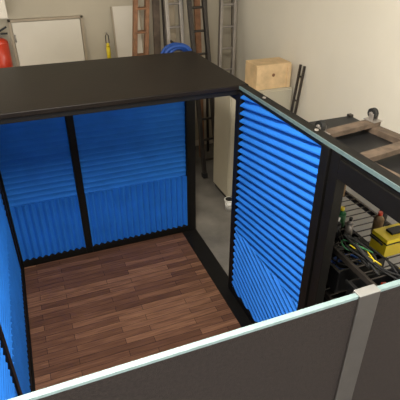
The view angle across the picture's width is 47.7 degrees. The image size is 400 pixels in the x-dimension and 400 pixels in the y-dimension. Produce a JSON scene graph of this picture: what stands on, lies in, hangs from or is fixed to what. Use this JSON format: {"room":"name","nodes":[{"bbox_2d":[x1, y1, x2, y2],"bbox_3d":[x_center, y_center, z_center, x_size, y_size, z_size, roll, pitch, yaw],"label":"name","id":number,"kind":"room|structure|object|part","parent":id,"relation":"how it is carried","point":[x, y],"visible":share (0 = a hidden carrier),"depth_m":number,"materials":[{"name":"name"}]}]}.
{"room":"storage room","nodes":[
{"label":"storage room","id":0,"kind":"room"},
{"bbox_2d":[0,0,230,139],"bbox_3d":[-2.932,-2.006,5.406,7.300,3.900,0.100,-11,33,-18],"label":"wall","id":1,"kind":"structure","parent":0,"point":[97,20],"depth_m":5.97,"materials":[{"name":"paint"}]},
{"bbox_2d":[0,0,7,18],"bbox_3d":[-2.599,-2.360,5.053,0.730,0.630,0.363,-11,33,-18],"label":"upper cabinet","id":2,"kind":"object","parent":1,"relation":"attached to","point":[3,10],"visible":1,"depth_m":5.15,"materials":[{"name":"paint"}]},
{"bbox_2d":[0,26,12,67],"bbox_3d":[-2.419,-1.792,5.565,0.185,0.649,0.214,8,32,13],"label":"fire extinguisher","id":3,"kind":"object","parent":1,"relation":"attached to","point":[5,55],"visible":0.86,"depth_m":5.50,"materials":[{"name":"red metal"}]},
{"bbox_2d":[7,15,87,66],"bbox_3d":[-1.918,-1.381,6.149,0.900,2.065,0.047,-11,33,-18],"label":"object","id":4,"kind":"structure","parent":1,"relation":"in","point":[9,21],"depth_m":5.66,"materials":[{"name":"paint"}]},
{"bbox_2d":[11,18,84,65],"bbox_3d":[-1.919,-1.373,6.159,0.820,2.020,0.036,-11,33,-18],"label":"whiteboard","id":5,"kind":"structure","parent":1,"relation":"in","point":[46,41],"depth_m":5.75,"materials":[{"name":"white plastic"}]},
{"bbox_2d":[105,32,110,57],"bbox_3d":[-1.232,-2.034,6.051,0.060,0.406,0.090,-11,33,-18],"label":"work light","id":6,"kind":"object","parent":1,"relation":"attached to","point":[107,44],"visible":0.74,"depth_m":6.02,"materials":[{"name":"yellow plastic"}]},
{"bbox_2d":[161,0,165,46],"bbox_3d":[-0.471,-1.896,6.332,0.040,2.742,0.310,-9,32,-15],"label":"conduit pipe","id":7,"kind":"object","parent":1,"relation":"attached to","point":[162,4],"visible":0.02,"depth_m":6.09,"materials":[{"name":"metal"}]},
{"bbox_2d":[195,140,212,145],"bbox_3d":[-2.874,-0.351,6.351,7.180,0.090,0.012,-11,33,-18],"label":"baseboard","id":8,"kind":"structure","parent":1,"relation":"attached to","point":[196,141],"depth_m":7.32,"materials":[{"name":"paint"}]},
{"bbox_2d":[195,143,230,274],"bbox_3d":[-0.723,2.517,1.735,7.400,0.100,11.900,-11,33,-18],"label":"floor","id":9,"kind":"structure","parent":0,"point":[213,221],"depth_m":5.55,"materials":[{"name":"concrete"}]},
{"bbox_2d":[110,5,143,57],"bbox_3d":[-0.915,-1.530,6.304,0.390,2.142,0.356,-11,33,-18],"label":"panel","id":10,"kind":"object","parent":9,"relation":"on","point":[121,16],"visible":0.36,"depth_m":5.99,"materials":[{"name":"paint"}]},
{"bbox_2d":[132,0,149,55],"bbox_3d":[-0.777,-1.647,5.910,0.234,2.754,0.900,7,31,11],"label":"wooden ladder","id":11,"kind":"object","parent":9,"relation":"on","point":[146,8],"visible":0.26,"depth_m":5.73,"materials":[{"name":"brown wood"}]},
{"bbox_2d":[152,0,160,53],"bbox_3d":[-0.582,-1.779,6.282,0.098,2.598,0.456,0,31,0],"label":"wooden plank","id":12,"kind":"object","parent":9,"relation":"on","point":[155,3],"visible":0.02,"depth_m":6.04,"materials":[{"name":"brown wood"}]},
{"bbox_2d":[168,0,176,51],"bbox_3d":[-0.349,-1.756,6.340,0.101,2.493,0.490,-9,32,-14],"label":"wooden plank","id":13,"kind":"object","parent":9,"relation":"on","point":[171,7],"visible":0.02,"depth_m":6.08,"materials":[{"name":"paint"}]},
{"bbox_2d":[163,0,184,51],"bbox_3d":[-0.315,-1.808,6.032,0.260,2.894,0.602,-8,32,-13],"label":"ladder","id":14,"kind":"object","parent":9,"relation":"on","point":[179,3],"visible":0.2,"depth_m":5.82,"materials":[{"name":"silver metal"}]},
{"bbox_2d":[161,40,191,53],"bbox_3d":[-0.306,-1.801,5.613,0.413,0.309,0.331,-11,33,-18],"label":"coiled hose","id":15,"kind":"object","parent":14,"relation":"hanging from","point":[173,46],"visible":0.37,"depth_m":5.46,"materials":[{"name":"blue rubber"}]},
{"bbox_2d":[194,0,204,156],"bbox_3d":[-0.014,-1.923,6.425,0.085,2.696,0.465,-7,32,-11],"label":"wooden plank","id":16,"kind":"object","parent":9,"relation":"on","point":[197,15],"visible":0.33,"depth_m":6.26,"materials":[{"name":"brown wood"}]},
{"bbox_2d":[0,51,399,399],"bbox_3d":[-0.387,0.438,3.137,1.990,2.026,3.303,-11,33,-18],"label":"booth","id":17,"kind":"object","parent":9,"relation":"on","point":[111,289],"visible":1,"depth_m":3.52,"materials":[{"name":"black paint"}]},
{"bbox_3d":[-1.446,0.073,3.095,0.029,1.180,1.865,-11,33,-18],"label":"foam panel","id":18,"kind":"part","parent":17,"relation":"part of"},
{"bbox_3d":[-0.889,0.798,1.881,0.029,1.180,0.995,-11,33,-18],"label":"foam panel","id":19,"kind":"part","parent":17,"relation":"part of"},
{"bbox_3d":[-1.253,0.609,2.812,0.070,1.970,3.150,-11,33,-18],"label":"wall frame","id":20,"kind":"part","parent":17,"relation":"part of","materials":[{"name":"black paint"}]},
{"bbox_3d":[-1.446,0.857,3.563,0.029,0.635,1.865,-11,33,-18],"label":"foam panel","id":21,"kind":"part","parent":17,"relation":"part of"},
{"bbox_3d":[-1.514,-0.493,4.063,0.645,1.160,0.019,-11,33,-18],"label":"foam panel","id":22,"kind":"part","parent":17,"relation":"part of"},
{"bbox_3d":[-1.509,0.287,4.516,0.645,0.635,0.044,-11,33,-18],"label":"foam panel","id":23,"kind":"part","parent":17,"relation":"part of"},
{"bbox_3d":[-0.969,-0.325,4.419,1.960,1.925,0.080,-11,33,-18],"label":"wall frame","id":24,"kind":"part","parent":17,"relation":"part of","materials":[{"name":"black paint"}]},
{"bbox_3d":[-0.779,-0.925,3.484,1.990,0.036,1.160,-11,33,-18],"label":"roof panel","id":25,"kind":"part","parent":17,"relation":"part of","materials":[{"name":"black laminate"}]},
{"bbox_3d":[-0.648,-0.668,4.355,1.065,1.160,0.019,-11,33,-18],"label":"foam panel","id":26,"kind":"part","parent":17,"relation":"part of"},
{"bbox_3d":[-0.644,0.113,4.809,1.065,0.635,0.044,-11,33,-18],"label":"foam panel","id":27,"kind":"part","parent":17,"relation":"part of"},
{"bbox_3d":[0.507,0.763,3.671,0.056,0.665,1.015,-11,33,-18],"label":"foam panel","id":28,"kind":"part","parent":17,"relation":"part of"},
{"bbox_3d":[0.507,-0.027,3.199,0.056,1.165,1.015,-11,33,-18],"label":"foam panel","id":29,"kind":"part","parent":17,"relation":"part of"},
{"bbox_3d":[0.495,0.259,3.418,0.075,1.950,3.130,-11,33,-18],"label":"wall frame","id":30,"kind":"part","parent":17,"relation":"part of","materials":[{"name":"black paint"}]},
{"bbox_2d":[186,0,214,177],"bbox_3d":[0.024,-1.795,5.913,0.263,2.998,0.824,-11,33,-18],"label":"ladder","id":31,"kind":"object","parent":9,"relation":"on","point":[190,7],"visible":0.51,"depth_m":5.89,"materials":[{"name":"metal"}]},
{"bbox_2d":[205,0,208,151],"bbox_3d":[0.096,-2.011,6.524,0.040,2.742,0.313,-7,32,-11],"label":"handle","id":32,"kind":"object","parent":9,"relation":"on","point":[207,100],"visible":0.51,"depth_m":6.90,"materials":[{"name":"metal"}]},
{"bbox_2d":[217,0,236,75],"bbox_3d":[0.359,-1.893,6.273,0.266,2.803,0.971,1,31,2],"label":"ladder","id":33,"kind":"object","parent":9,"relation":"on","point":[233,4],"visible":0.39,"depth_m":6.16,"materials":[{"name":"silver metal"}]},
{"bbox_2d":[224,196,231,210],"bbox_3d":[0.364,0.050,5.628,0.128,0.143,0.132,-11,33,-18],"label":"paint bucket","id":34,"kind":"object","parent":9,"relation":"on","point":[228,200],"visible":0.7,"depth_m":5.59,"materials":[{"name":"white plastic"}]},
{"bbox_2d":[213,81,291,196],"bbox_3d":[0.645,-0.760,5.758,0.810,1.400,0.490,-11,33,-18],"label":"storage cabinet","id":35,"kind":"object","parent":9,"relation":"on","point":[224,113],"visible":0.25,"depth_m":5.50,"materials":[{"name":"beige metal"}]},
{"bbox_2d":[245,57,291,90],"bbox_3d":[0.800,-1.492,5.339,0.450,0.284,0.294,-11,33,-18],"label":"wooden box","id":36,"kind":"object","parent":35,"relation":"on","point":[266,73],"visible":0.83,"depth_m":5.24,"materials":[{"name":"brown wood"}]},
{"bbox_2d":[290,64,305,113],"bbox_3d":[1.082,-0.789,5.521,0.217,1.670,0.106,-15,34,-23],"label":"ladder","id":37,"kind":"object","parent":9,"relation":"on","point":[300,65],"visible":0.26,"depth_m":5.25,"materials":[{"name":"metal"}]},
{"bbox_2d":[309,113,399,300],"bbox_3d":[1.174,0.532,3.204,0.560,1.800,1.550,-11,33,-18],"label":"storage shelf","id":38,"kind":"object","parent":9,"relation":"on","point":[360,141],"visible":0.13,"depth_m":3.04,"materials":[{"name":"metal"}]},
{"bbox_2d":[323,284,345,302],"bbox_3d":[1.137,0.858,3.475,0.450,0.260,0.930,-11,33,-18],"label":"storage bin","id":39,"kind":"object","parent":38,"relation":"on","point":[330,291],"visible":0.02,"depth_m":3.81,"materials":[{"name":"black plastic"}]},
{"bbox_2d":[335,217,341,237],"bbox_3d":[0.936,0.184,3.093,0.056,0.150,0.056,-11,33,-18],"label":"spray can","id":40,"kind":"object","parent":38,"relation":"on","point":[339,225],"visible":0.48,"depth_m":3.08,"materials":[{"name":"black metal"}]},
{"bbox_2d":[339,206,346,226],"bbox_3d":[1.002,0.115,3.208,0.064,0.150,0.064,-11,33,-18],"label":"plastic bottle","id":41,"kind":"object","parent":38,"relation":"on","point":[342,215],"visible":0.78,"depth_m":3.18,"materials":[{"name":"green plastic"}]},
{"bbox_2d":[344,217,353,235],"bbox_3d":[1.028,0.181,3.108,0.052,0.140,0.052,-11,33,-18],"label":"spray can","id":42,"kind":"object","parent":38,"relation":"on","point":[349,224],"visible":0.94,"depth_m":3.09,"materials":[{"name":"metal"}]},
{"bbox_2d":[315,108,399,176],"bbox_3d":[1.177,-0.334,2.769,0.600,0.161,0.880,-16,34,-25],"label":"furniture dolly","id":43,"kind":"object","parent":38,"relation":"on","point":[371,124],"visible":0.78,"depth_m":3.01,"materials":[{"name":"brown wood"}]},
{"bbox_2d":[326,223,388,292],"bbox_3d":[1.036,0.385,3.459,0.430,0.230,0.630,-11,33,-18],"label":"storage bin","id":44,"kind":"object","parent":38,"relation":"on","point":[339,271],"visible":0.29,"depth_m":3.24,"materials":[{"name":"black plastic"}]},
{"bbox_2d":[341,233,399,279],"bbox_3d":[1.069,0.353,2.847,0.118,0.110,0.462,-11,33,-18],"label":"cable","id":45,"kind":"object","parent":38,"relation":"on","point":[356,245],"visible":1,"depth_m":2.85,"materials":[{"name":"black rubber"}]},
{"bbox_2d":[345,265,399,295],"bbox_3d":[1.283,0.700,2.916,0.430,0.244,0.580,-11,33,-18],"label":"storage bin","id":46,"kind":"object","parent":38,"relation":"on","point":[357,283],"visible":0.06,"depth_m":3.09,"materials":[{"name":"black plastic"}]},
{"bbox_2d":[371,211,384,232],"bbox_3d":[1.232,0.154,3.123,0.070,0.170,0.070,-11,33,-18],"label":"plastic bottle","id":47,"kind":"object","parent":38,"relation":"on","point":[378,221],"visible":0.88,"depth_m":3.09,"materials":[{"name":"plastic"}]},
{"bbox_2d":[379,210,387,226],"bbox_3d":[1.288,0.102,3.181,0.060,0.200,0.060,-11,33,-18],"label":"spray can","id":48,"kind":"object","parent":38,"relation":"on","point":[384,214],"visible":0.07,"depth_m":3.16,"materials":[{"name":"black metal"}]},
{"bbox_2d":[369,223,399,256],"bbox_3d":[1.255,0.258,2.971,0.302,0.149,0.150,-11,33,-18],"label":"tool case","id":49,"kind":"object","parent":38,"relation":"on","point":[385,240],"visible":0.99,"depth_m":2.92,"materials":[{"name":"plastic"}]},
{"bbox_2d":[235,0,399,269],"bbox_3d":[2.215,-0.483,2.856,0.100,3.900,9.400,-11,33,-18],"label":"wall","id":50,"kind":"structure","parent":0,"point":[349,50],"depth_m":4.66,"materials":[{"name":"paint"}]}
]}

